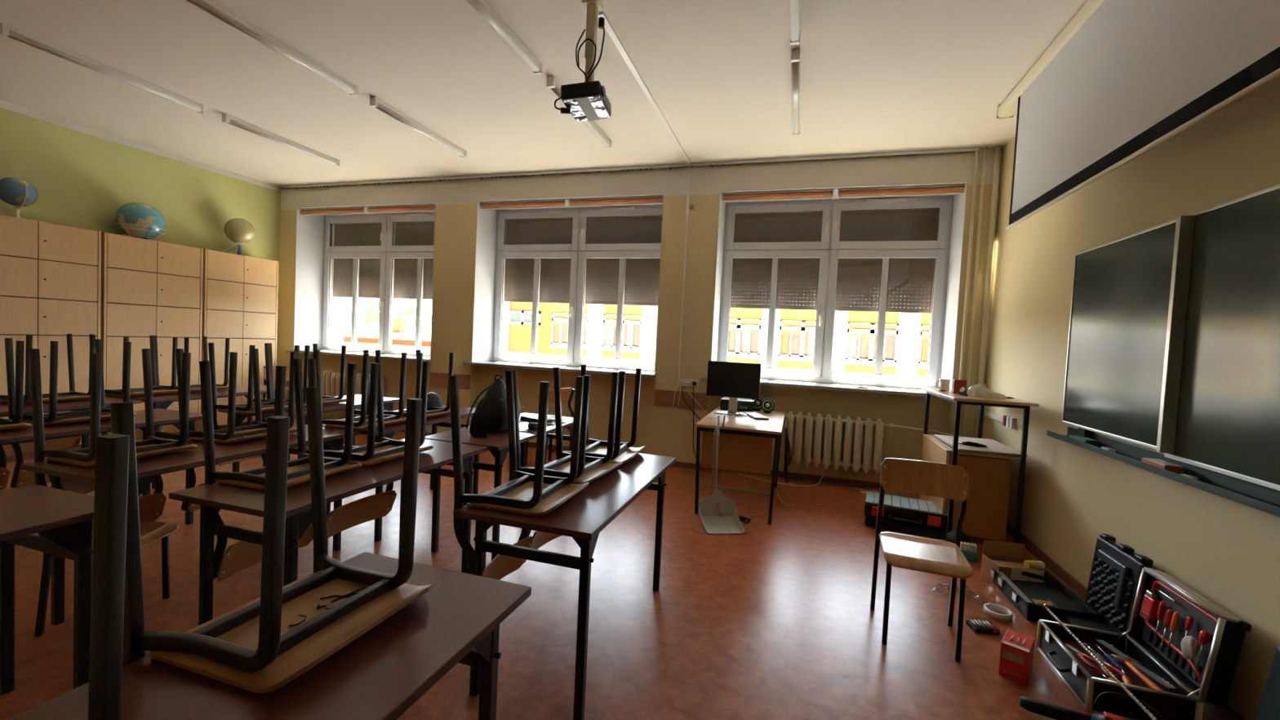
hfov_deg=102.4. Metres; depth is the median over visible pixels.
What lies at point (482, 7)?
fluorescent light
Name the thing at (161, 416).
school desk
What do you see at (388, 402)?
school desk
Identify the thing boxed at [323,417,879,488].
baseboard
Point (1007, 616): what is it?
tape roll
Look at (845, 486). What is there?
cable
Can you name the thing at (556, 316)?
blind
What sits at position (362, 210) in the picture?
roller blind
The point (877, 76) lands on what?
ceiling
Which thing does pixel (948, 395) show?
stand
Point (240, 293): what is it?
tall cabinet
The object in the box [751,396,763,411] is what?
speaker
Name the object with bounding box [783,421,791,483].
cable bundle
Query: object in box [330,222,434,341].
roller shutter
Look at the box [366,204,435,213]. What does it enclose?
roller blind
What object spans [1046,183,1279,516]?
chalkboard
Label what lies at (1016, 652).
carton
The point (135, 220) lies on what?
globe
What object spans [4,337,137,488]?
chair
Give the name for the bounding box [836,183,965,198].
roller blind
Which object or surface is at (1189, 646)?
glove
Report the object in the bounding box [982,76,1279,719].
wall
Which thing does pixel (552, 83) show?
fluorescent light
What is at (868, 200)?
vent
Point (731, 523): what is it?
dustpan
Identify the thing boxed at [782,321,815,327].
blind
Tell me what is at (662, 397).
board
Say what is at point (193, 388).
chair
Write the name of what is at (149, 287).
tall cabinet
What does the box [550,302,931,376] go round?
building
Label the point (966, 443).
adapter
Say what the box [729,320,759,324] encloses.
blind
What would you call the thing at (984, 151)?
pipe
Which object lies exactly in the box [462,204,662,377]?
window
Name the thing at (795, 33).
fluorescent light
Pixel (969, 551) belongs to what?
box
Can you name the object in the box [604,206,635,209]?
vent
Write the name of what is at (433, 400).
bag
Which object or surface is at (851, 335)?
blind
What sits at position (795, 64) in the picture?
diffuser
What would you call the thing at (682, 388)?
power cable
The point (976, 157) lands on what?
pipe
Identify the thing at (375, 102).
fluorescent light
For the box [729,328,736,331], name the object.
blind
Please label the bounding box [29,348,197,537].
chair
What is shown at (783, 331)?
blind
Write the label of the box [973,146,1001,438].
pipe
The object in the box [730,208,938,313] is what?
roller shutter
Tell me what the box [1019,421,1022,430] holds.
socket cover
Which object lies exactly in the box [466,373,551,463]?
chair
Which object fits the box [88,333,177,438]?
chair
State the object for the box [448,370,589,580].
chair
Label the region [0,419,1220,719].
floor
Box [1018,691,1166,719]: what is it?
drill
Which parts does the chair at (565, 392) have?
leg, backrest, leg, leg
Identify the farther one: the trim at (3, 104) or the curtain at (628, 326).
the curtain at (628, 326)
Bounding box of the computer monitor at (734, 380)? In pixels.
[706,360,760,416]
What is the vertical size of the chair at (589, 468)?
0.919 m
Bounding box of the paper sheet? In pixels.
[528,418,555,425]
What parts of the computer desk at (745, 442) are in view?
leg, modesty panel, rail, leg, leg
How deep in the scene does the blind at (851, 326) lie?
22.13 m
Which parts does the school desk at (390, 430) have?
leg, leg, leg, leg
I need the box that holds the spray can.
[1023,560,1045,568]
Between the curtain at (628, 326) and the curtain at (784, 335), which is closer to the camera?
the curtain at (784, 335)
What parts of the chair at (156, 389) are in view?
leg, backrest, seat, leg, leg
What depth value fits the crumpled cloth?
4.07 m
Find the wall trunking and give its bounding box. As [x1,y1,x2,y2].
[983,409,1017,429]
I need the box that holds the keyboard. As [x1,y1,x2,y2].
[743,411,768,419]
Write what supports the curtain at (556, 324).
hanging from the building at (907, 335)
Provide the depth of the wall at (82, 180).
5.82 m
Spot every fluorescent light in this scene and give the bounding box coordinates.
[0,22,206,114]
[186,0,359,96]
[222,114,339,166]
[369,97,466,158]
[466,0,542,75]
[546,76,611,148]
[790,0,800,45]
[790,48,799,135]
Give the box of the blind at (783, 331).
[781,329,800,333]
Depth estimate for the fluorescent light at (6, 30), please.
4.07 m
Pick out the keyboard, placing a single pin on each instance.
(755, 415)
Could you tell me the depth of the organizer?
4.13 m
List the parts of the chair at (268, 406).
leg, leg, backrest, seat, leg, leg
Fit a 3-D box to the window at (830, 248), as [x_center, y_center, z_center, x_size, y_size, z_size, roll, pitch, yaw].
[2.030,-0.751,5.623,2.535,2.109,0.605,3,2,17]
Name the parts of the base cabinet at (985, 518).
panel, panel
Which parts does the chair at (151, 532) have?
leg, backrest, seat, leg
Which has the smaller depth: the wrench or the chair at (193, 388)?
the wrench
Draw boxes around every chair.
[0,333,95,456]
[0,340,31,489]
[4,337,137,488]
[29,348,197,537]
[34,474,178,635]
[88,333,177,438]
[88,433,129,719]
[110,386,431,693]
[154,335,230,433]
[175,348,297,511]
[199,358,362,581]
[208,342,299,466]
[262,364,307,424]
[269,342,346,448]
[307,357,433,538]
[313,350,406,450]
[375,350,453,435]
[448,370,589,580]
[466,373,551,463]
[512,367,622,563]
[525,387,574,465]
[553,364,645,463]
[870,457,973,662]
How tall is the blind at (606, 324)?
0.140 m
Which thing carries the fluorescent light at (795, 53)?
attached to the ceiling
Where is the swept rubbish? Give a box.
[738,515,751,524]
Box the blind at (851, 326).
[848,324,896,330]
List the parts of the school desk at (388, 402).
leg, rail, leg, leg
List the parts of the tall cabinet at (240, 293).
door, door, door, door, door, door, door, door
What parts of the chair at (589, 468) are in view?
leg, backrest, leg, leg, seat, leg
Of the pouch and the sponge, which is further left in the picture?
the pouch
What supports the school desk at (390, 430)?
on the floor
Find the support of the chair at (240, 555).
on the school desk at (215, 497)
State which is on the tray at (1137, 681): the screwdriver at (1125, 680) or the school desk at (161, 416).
the screwdriver at (1125, 680)
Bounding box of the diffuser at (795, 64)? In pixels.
[791,61,799,133]
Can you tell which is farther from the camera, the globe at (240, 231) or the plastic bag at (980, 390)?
the globe at (240, 231)
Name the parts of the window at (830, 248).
sash, sash, sill, handle, handle, handle, sash, sash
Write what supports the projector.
hanging from the ceiling
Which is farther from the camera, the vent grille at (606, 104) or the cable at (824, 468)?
the cable at (824, 468)
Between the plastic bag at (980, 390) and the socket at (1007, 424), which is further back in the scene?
the socket at (1007, 424)
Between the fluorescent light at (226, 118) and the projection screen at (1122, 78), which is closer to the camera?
the projection screen at (1122, 78)
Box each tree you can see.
[357,297,399,324]
[392,306,424,315]
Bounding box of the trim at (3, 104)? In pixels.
[0,99,281,191]
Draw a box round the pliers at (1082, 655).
[1066,644,1114,673]
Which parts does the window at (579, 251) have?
sash, sash, sill, handle, handle, handle, sash, sash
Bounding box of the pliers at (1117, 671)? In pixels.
[1091,652,1133,684]
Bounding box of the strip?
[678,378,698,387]
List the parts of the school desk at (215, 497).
leg, leg, leg, leg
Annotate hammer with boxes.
[1110,654,1164,691]
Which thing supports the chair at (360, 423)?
on the school desk at (390, 430)
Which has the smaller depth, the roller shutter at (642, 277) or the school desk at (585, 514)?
the school desk at (585, 514)
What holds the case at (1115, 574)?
on the floor
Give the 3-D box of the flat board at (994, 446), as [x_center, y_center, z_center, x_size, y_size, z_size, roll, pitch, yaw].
[2.748,0.687,4.200,0.455,0.006,0.670,3,2,15]
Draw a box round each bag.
[426,391,442,408]
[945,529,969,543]
[959,383,1006,399]
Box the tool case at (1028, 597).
[990,566,1102,622]
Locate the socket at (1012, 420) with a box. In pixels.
[1009,417,1017,429]
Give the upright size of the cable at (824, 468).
0.173 m
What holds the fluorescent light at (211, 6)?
attached to the ceiling
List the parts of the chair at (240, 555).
leg, leg, backrest, seat, leg, leg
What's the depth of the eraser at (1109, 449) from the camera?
2.85 m
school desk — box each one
[0,395,142,448]
[0,408,202,524]
[0,484,94,695]
[8,551,531,719]
[19,422,359,625]
[104,384,288,488]
[168,438,488,625]
[217,394,399,472]
[323,404,479,542]
[425,413,573,559]
[453,453,676,719]
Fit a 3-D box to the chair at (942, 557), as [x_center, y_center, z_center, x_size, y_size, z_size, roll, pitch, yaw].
[1.429,0.974,2.613,0.405,0.874,0.420,4,2,20]
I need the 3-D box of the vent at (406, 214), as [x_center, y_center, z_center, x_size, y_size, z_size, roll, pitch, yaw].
[-3.208,-2.098,7.421,0.400,0.030,0.022,3,2,17]
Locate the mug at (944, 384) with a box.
[935,374,951,391]
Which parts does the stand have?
leg, rail, leg, leg, rail, leg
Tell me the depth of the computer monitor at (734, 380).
5.00 m
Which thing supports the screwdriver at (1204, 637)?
in the tool case at (1211, 681)
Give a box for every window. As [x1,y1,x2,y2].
[285,212,435,361]
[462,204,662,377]
[701,195,952,397]
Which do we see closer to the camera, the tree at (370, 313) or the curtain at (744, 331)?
the curtain at (744, 331)
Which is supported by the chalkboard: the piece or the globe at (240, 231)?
the piece
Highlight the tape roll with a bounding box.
[982,603,1013,622]
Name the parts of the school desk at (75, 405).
rail, leg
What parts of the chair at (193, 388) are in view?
leg, leg, backrest, leg, seat, leg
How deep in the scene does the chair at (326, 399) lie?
4.32 m
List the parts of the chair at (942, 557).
leg, leg, backrest, seat, leg, leg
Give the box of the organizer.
[864,491,947,539]
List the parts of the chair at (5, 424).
leg, backrest, leg, seat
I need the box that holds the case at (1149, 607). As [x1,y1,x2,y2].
[1139,590,1159,623]
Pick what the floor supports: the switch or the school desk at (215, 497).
the school desk at (215, 497)
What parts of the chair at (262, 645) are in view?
leg, leg, seat, leg, leg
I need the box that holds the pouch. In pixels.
[527,422,537,430]
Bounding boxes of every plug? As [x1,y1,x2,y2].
[672,380,683,408]
[685,381,703,409]
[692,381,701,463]
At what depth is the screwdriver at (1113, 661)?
2.31 m
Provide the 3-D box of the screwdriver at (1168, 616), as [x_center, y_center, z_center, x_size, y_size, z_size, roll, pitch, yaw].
[2.324,1.183,2.269,0.031,0.170,0.022,4,3,33]
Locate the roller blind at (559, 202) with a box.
[480,199,568,209]
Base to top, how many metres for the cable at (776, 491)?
0.021 m
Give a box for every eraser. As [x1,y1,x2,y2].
[1101,446,1115,453]
[1141,457,1183,474]
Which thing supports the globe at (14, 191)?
on the tall cabinet at (51, 273)
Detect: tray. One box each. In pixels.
[1046,426,1279,516]
[1058,638,1168,692]
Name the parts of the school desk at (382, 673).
leg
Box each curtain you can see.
[553,321,559,342]
[604,323,611,345]
[626,324,631,346]
[742,328,748,352]
[780,330,789,355]
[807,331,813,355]
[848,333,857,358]
[920,335,928,361]
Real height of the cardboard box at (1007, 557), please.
0.220 m
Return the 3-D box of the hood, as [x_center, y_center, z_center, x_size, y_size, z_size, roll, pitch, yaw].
[0.624,1.157,4.151,0.310,0.210,0.008,2,2,-9]
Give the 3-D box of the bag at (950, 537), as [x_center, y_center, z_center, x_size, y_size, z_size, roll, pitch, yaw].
[2.371,1.340,3.834,0.160,0.135,0.158,3,2,17]
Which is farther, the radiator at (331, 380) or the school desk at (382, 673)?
the radiator at (331, 380)
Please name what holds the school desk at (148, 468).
on the floor
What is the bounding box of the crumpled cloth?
[958,389,968,395]
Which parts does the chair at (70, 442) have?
leg, backrest, seat, leg, leg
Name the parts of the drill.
cord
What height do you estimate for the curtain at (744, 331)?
1.100 m
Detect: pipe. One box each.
[959,151,978,379]
[962,146,986,436]
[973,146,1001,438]
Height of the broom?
0.836 m
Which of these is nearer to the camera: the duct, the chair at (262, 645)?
the chair at (262, 645)
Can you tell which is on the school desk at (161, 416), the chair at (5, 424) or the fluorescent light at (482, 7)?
the chair at (5, 424)
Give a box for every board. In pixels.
[429,372,470,389]
[653,389,708,410]
[933,434,1027,455]
[934,435,1027,457]
[951,440,1026,456]
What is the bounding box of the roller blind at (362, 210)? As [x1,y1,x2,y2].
[299,206,368,215]
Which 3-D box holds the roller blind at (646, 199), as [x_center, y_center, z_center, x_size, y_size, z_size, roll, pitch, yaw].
[-0.285,-1.892,6.143,1.214,0.089,0.070,3,2,17]
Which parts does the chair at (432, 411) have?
leg, leg, leg, seat, leg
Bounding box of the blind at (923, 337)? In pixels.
[921,335,929,339]
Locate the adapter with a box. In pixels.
[958,441,987,447]
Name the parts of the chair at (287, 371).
leg, backrest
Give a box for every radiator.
[320,370,384,415]
[782,411,964,475]
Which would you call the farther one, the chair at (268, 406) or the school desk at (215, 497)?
the chair at (268, 406)
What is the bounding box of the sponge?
[1068,435,1099,446]
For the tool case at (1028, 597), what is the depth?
3.00 m
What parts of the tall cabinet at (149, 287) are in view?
door, door, door, door, frame, door, door, door, door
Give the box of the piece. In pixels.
[1181,473,1198,479]
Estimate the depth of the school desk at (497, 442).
3.33 m
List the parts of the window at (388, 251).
sash, sash, sill, handle, handle, handle, sash, sash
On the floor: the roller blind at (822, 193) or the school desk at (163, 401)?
the school desk at (163, 401)
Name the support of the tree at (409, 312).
on the ground
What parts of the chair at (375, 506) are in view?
leg, leg, backrest, seat, leg, leg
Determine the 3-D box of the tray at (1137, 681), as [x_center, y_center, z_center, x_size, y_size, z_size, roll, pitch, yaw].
[2.088,1.413,2.291,0.320,0.070,0.440,3,2,17]
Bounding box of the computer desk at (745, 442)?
[694,406,785,524]
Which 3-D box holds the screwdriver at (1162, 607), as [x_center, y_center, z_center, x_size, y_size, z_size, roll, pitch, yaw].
[2.341,1.169,2.316,0.032,0.175,0.022,4,3,33]
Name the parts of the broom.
handle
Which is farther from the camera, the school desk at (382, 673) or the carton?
the carton
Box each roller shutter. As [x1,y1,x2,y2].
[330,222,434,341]
[503,216,662,306]
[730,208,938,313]
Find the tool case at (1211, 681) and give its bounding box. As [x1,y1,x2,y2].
[1035,566,1251,719]
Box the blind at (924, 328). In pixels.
[922,326,930,331]
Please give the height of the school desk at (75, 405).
0.760 m
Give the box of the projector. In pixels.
[554,0,611,121]
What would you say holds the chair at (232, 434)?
on the school desk at (148, 468)
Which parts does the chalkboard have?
frame, frame, panel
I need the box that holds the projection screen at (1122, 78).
[996,0,1279,230]
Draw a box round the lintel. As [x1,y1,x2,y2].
[280,147,1002,215]
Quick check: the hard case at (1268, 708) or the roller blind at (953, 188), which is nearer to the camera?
the hard case at (1268, 708)
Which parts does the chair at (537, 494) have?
leg, leg, backrest, leg, seat, leg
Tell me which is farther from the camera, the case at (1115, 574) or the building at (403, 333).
the building at (403, 333)
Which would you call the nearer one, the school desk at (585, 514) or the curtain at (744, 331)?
the school desk at (585, 514)
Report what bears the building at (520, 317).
on the ground
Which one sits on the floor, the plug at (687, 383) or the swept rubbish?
the swept rubbish
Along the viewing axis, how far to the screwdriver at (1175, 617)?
2.22 m
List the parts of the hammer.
handle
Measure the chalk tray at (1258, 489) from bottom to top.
0.108 m
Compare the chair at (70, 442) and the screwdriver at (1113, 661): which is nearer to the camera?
the screwdriver at (1113, 661)
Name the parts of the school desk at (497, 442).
leg, leg, leg, leg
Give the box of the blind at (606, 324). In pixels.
[604,323,616,326]
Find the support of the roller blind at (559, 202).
attached to the wall at (664, 431)
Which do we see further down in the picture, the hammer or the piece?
the hammer
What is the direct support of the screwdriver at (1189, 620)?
in the tool case at (1211, 681)
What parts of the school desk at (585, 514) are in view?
leg, leg, leg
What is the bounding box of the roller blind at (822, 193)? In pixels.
[721,188,834,202]
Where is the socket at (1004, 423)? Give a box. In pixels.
[1002,415,1008,426]
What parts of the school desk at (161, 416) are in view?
rail, leg, leg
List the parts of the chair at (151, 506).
leg, leg, seat, backrest, leg, leg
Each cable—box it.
[681,387,700,419]
[739,467,824,486]
[776,490,795,506]
[844,485,903,494]
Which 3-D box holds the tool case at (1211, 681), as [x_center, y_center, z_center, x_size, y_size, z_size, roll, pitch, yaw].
[2.139,1.216,2.270,0.512,0.486,0.502,3,2,18]
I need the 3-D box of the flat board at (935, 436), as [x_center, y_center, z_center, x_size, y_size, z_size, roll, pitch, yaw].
[2.761,0.700,4.217,0.455,0.006,0.670,3,2,16]
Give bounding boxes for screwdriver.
[1094,643,1121,671]
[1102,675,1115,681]
[1120,665,1132,684]
[1153,600,1166,638]
[1160,608,1173,646]
[1166,611,1180,651]
[1184,615,1194,636]
[1196,629,1211,665]
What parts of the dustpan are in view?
handle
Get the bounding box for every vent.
[405,213,429,216]
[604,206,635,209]
[866,198,906,202]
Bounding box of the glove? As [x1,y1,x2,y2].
[1180,635,1199,659]
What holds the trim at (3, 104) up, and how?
attached to the wall at (82, 180)
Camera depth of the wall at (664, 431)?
5.95 m
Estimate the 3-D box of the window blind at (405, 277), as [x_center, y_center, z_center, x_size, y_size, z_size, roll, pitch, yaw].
[-3.707,-1.583,7.799,2.476,1.300,0.012,3,2,17]
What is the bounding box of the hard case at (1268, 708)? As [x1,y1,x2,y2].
[1254,645,1279,719]
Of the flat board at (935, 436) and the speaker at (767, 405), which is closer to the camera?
the flat board at (935, 436)
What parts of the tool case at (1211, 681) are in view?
carry handle, edge trim, saw blade, tool panel, lid trim, lid corner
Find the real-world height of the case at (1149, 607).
0.131 m
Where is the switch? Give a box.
[1102,711,1124,719]
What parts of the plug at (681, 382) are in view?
cord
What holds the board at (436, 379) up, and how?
attached to the wall at (664, 431)
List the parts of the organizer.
handle, ribbed lid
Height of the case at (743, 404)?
0.112 m
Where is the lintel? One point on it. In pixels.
(948, 166)
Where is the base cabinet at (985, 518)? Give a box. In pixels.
[919,434,1020,542]
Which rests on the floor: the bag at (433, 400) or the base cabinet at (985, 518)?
the base cabinet at (985, 518)
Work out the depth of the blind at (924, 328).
21.48 m
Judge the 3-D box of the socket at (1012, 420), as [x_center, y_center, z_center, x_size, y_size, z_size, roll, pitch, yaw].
[3.094,0.524,4.265,0.035,0.090,0.045,3,2,17]
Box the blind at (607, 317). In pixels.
[605,315,640,320]
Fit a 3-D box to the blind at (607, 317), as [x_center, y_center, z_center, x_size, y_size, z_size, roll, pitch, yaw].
[-0.823,-2.072,25.401,1.910,0.230,0.018,3,2,17]
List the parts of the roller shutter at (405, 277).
guide rail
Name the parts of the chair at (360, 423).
leg, leg, seat, leg, leg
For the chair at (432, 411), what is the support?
on the school desk at (390, 430)
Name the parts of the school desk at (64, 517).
leg, leg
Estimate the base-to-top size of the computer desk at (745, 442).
0.760 m
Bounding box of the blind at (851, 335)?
[848,333,869,337]
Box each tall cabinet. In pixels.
[0,214,101,462]
[100,231,203,440]
[199,248,278,431]
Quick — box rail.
[278,146,979,189]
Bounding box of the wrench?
[1155,587,1177,604]
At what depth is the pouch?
3.68 m
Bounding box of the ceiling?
[0,0,1087,186]
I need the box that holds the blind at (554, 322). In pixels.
[553,321,568,324]
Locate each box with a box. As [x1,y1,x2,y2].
[951,379,966,394]
[960,541,978,562]
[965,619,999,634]
[980,540,1044,584]
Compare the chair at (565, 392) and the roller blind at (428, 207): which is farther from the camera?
the roller blind at (428, 207)
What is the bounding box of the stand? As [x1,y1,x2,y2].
[921,387,1039,542]
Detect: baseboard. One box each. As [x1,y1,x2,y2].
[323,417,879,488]
[1006,521,1244,719]
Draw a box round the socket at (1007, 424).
[1005,416,1013,427]
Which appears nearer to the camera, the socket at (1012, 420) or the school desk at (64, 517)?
the school desk at (64, 517)
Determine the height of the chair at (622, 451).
0.919 m
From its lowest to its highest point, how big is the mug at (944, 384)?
0.146 m
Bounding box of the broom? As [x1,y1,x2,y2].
[697,415,725,517]
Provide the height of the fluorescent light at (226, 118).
0.074 m
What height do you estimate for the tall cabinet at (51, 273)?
2.300 m
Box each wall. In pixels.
[0,107,280,364]
[276,182,999,482]
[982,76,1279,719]
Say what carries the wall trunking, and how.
attached to the wall at (1227, 551)
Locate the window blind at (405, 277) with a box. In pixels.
[333,222,434,299]
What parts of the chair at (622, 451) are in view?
leg, leg, leg, leg, seat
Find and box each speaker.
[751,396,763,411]
[760,398,774,413]
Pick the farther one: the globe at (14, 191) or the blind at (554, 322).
the blind at (554, 322)
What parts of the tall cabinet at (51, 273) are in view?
door, door, door, door, door, door, door, door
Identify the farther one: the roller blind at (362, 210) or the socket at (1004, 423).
the roller blind at (362, 210)
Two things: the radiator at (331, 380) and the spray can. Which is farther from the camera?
the radiator at (331, 380)
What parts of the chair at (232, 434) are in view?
leg, backrest, leg, seat, leg, leg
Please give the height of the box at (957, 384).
0.115 m
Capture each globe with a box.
[0,177,38,217]
[114,202,166,240]
[222,217,255,255]
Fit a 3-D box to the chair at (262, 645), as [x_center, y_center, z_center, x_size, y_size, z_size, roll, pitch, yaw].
[-0.785,0.549,1.175,0.452,0.919,0.450,3,2,17]
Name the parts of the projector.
ceiling plate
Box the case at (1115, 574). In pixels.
[1045,533,1153,633]
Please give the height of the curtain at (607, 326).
1.100 m
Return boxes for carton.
[998,628,1035,685]
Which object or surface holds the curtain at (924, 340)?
hanging from the building at (907, 335)
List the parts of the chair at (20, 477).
leg, backrest, leg, seat, leg, leg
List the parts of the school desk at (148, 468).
leg, leg, rail, leg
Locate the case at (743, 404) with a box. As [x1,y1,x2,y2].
[720,396,755,411]
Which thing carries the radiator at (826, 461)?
attached to the wall at (664, 431)
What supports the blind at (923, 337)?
hanging from the building at (907, 335)
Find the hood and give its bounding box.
[697,490,735,515]
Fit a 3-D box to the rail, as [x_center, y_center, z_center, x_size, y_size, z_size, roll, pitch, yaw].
[-1.018,-2.268,6.259,8.960,0.054,0.048,3,2,17]
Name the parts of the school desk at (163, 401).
leg, rail, leg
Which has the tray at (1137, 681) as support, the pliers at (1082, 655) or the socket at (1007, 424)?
the pliers at (1082, 655)
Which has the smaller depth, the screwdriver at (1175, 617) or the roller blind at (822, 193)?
the screwdriver at (1175, 617)
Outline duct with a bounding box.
[597,12,693,377]
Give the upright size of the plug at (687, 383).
0.314 m
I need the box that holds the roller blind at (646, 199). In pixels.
[568,195,662,207]
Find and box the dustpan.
[697,415,746,533]
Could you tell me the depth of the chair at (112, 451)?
0.74 m
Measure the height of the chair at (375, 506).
0.919 m
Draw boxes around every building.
[342,315,431,346]
[507,302,553,354]
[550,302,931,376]
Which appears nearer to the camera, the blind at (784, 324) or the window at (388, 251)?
the window at (388, 251)
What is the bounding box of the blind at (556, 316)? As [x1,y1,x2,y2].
[554,314,586,319]
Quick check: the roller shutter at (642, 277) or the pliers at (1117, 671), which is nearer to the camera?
the pliers at (1117, 671)
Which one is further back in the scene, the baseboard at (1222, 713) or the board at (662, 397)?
the board at (662, 397)
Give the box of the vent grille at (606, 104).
[601,94,610,111]
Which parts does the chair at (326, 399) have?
leg, leg, leg, seat, leg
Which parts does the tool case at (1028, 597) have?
edge trim, handle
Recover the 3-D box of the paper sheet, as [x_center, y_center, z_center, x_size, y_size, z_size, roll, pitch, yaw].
[-0.763,0.482,4.035,0.200,0.007,0.260,3,2,-6]
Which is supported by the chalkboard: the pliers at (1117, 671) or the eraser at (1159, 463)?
the eraser at (1159, 463)

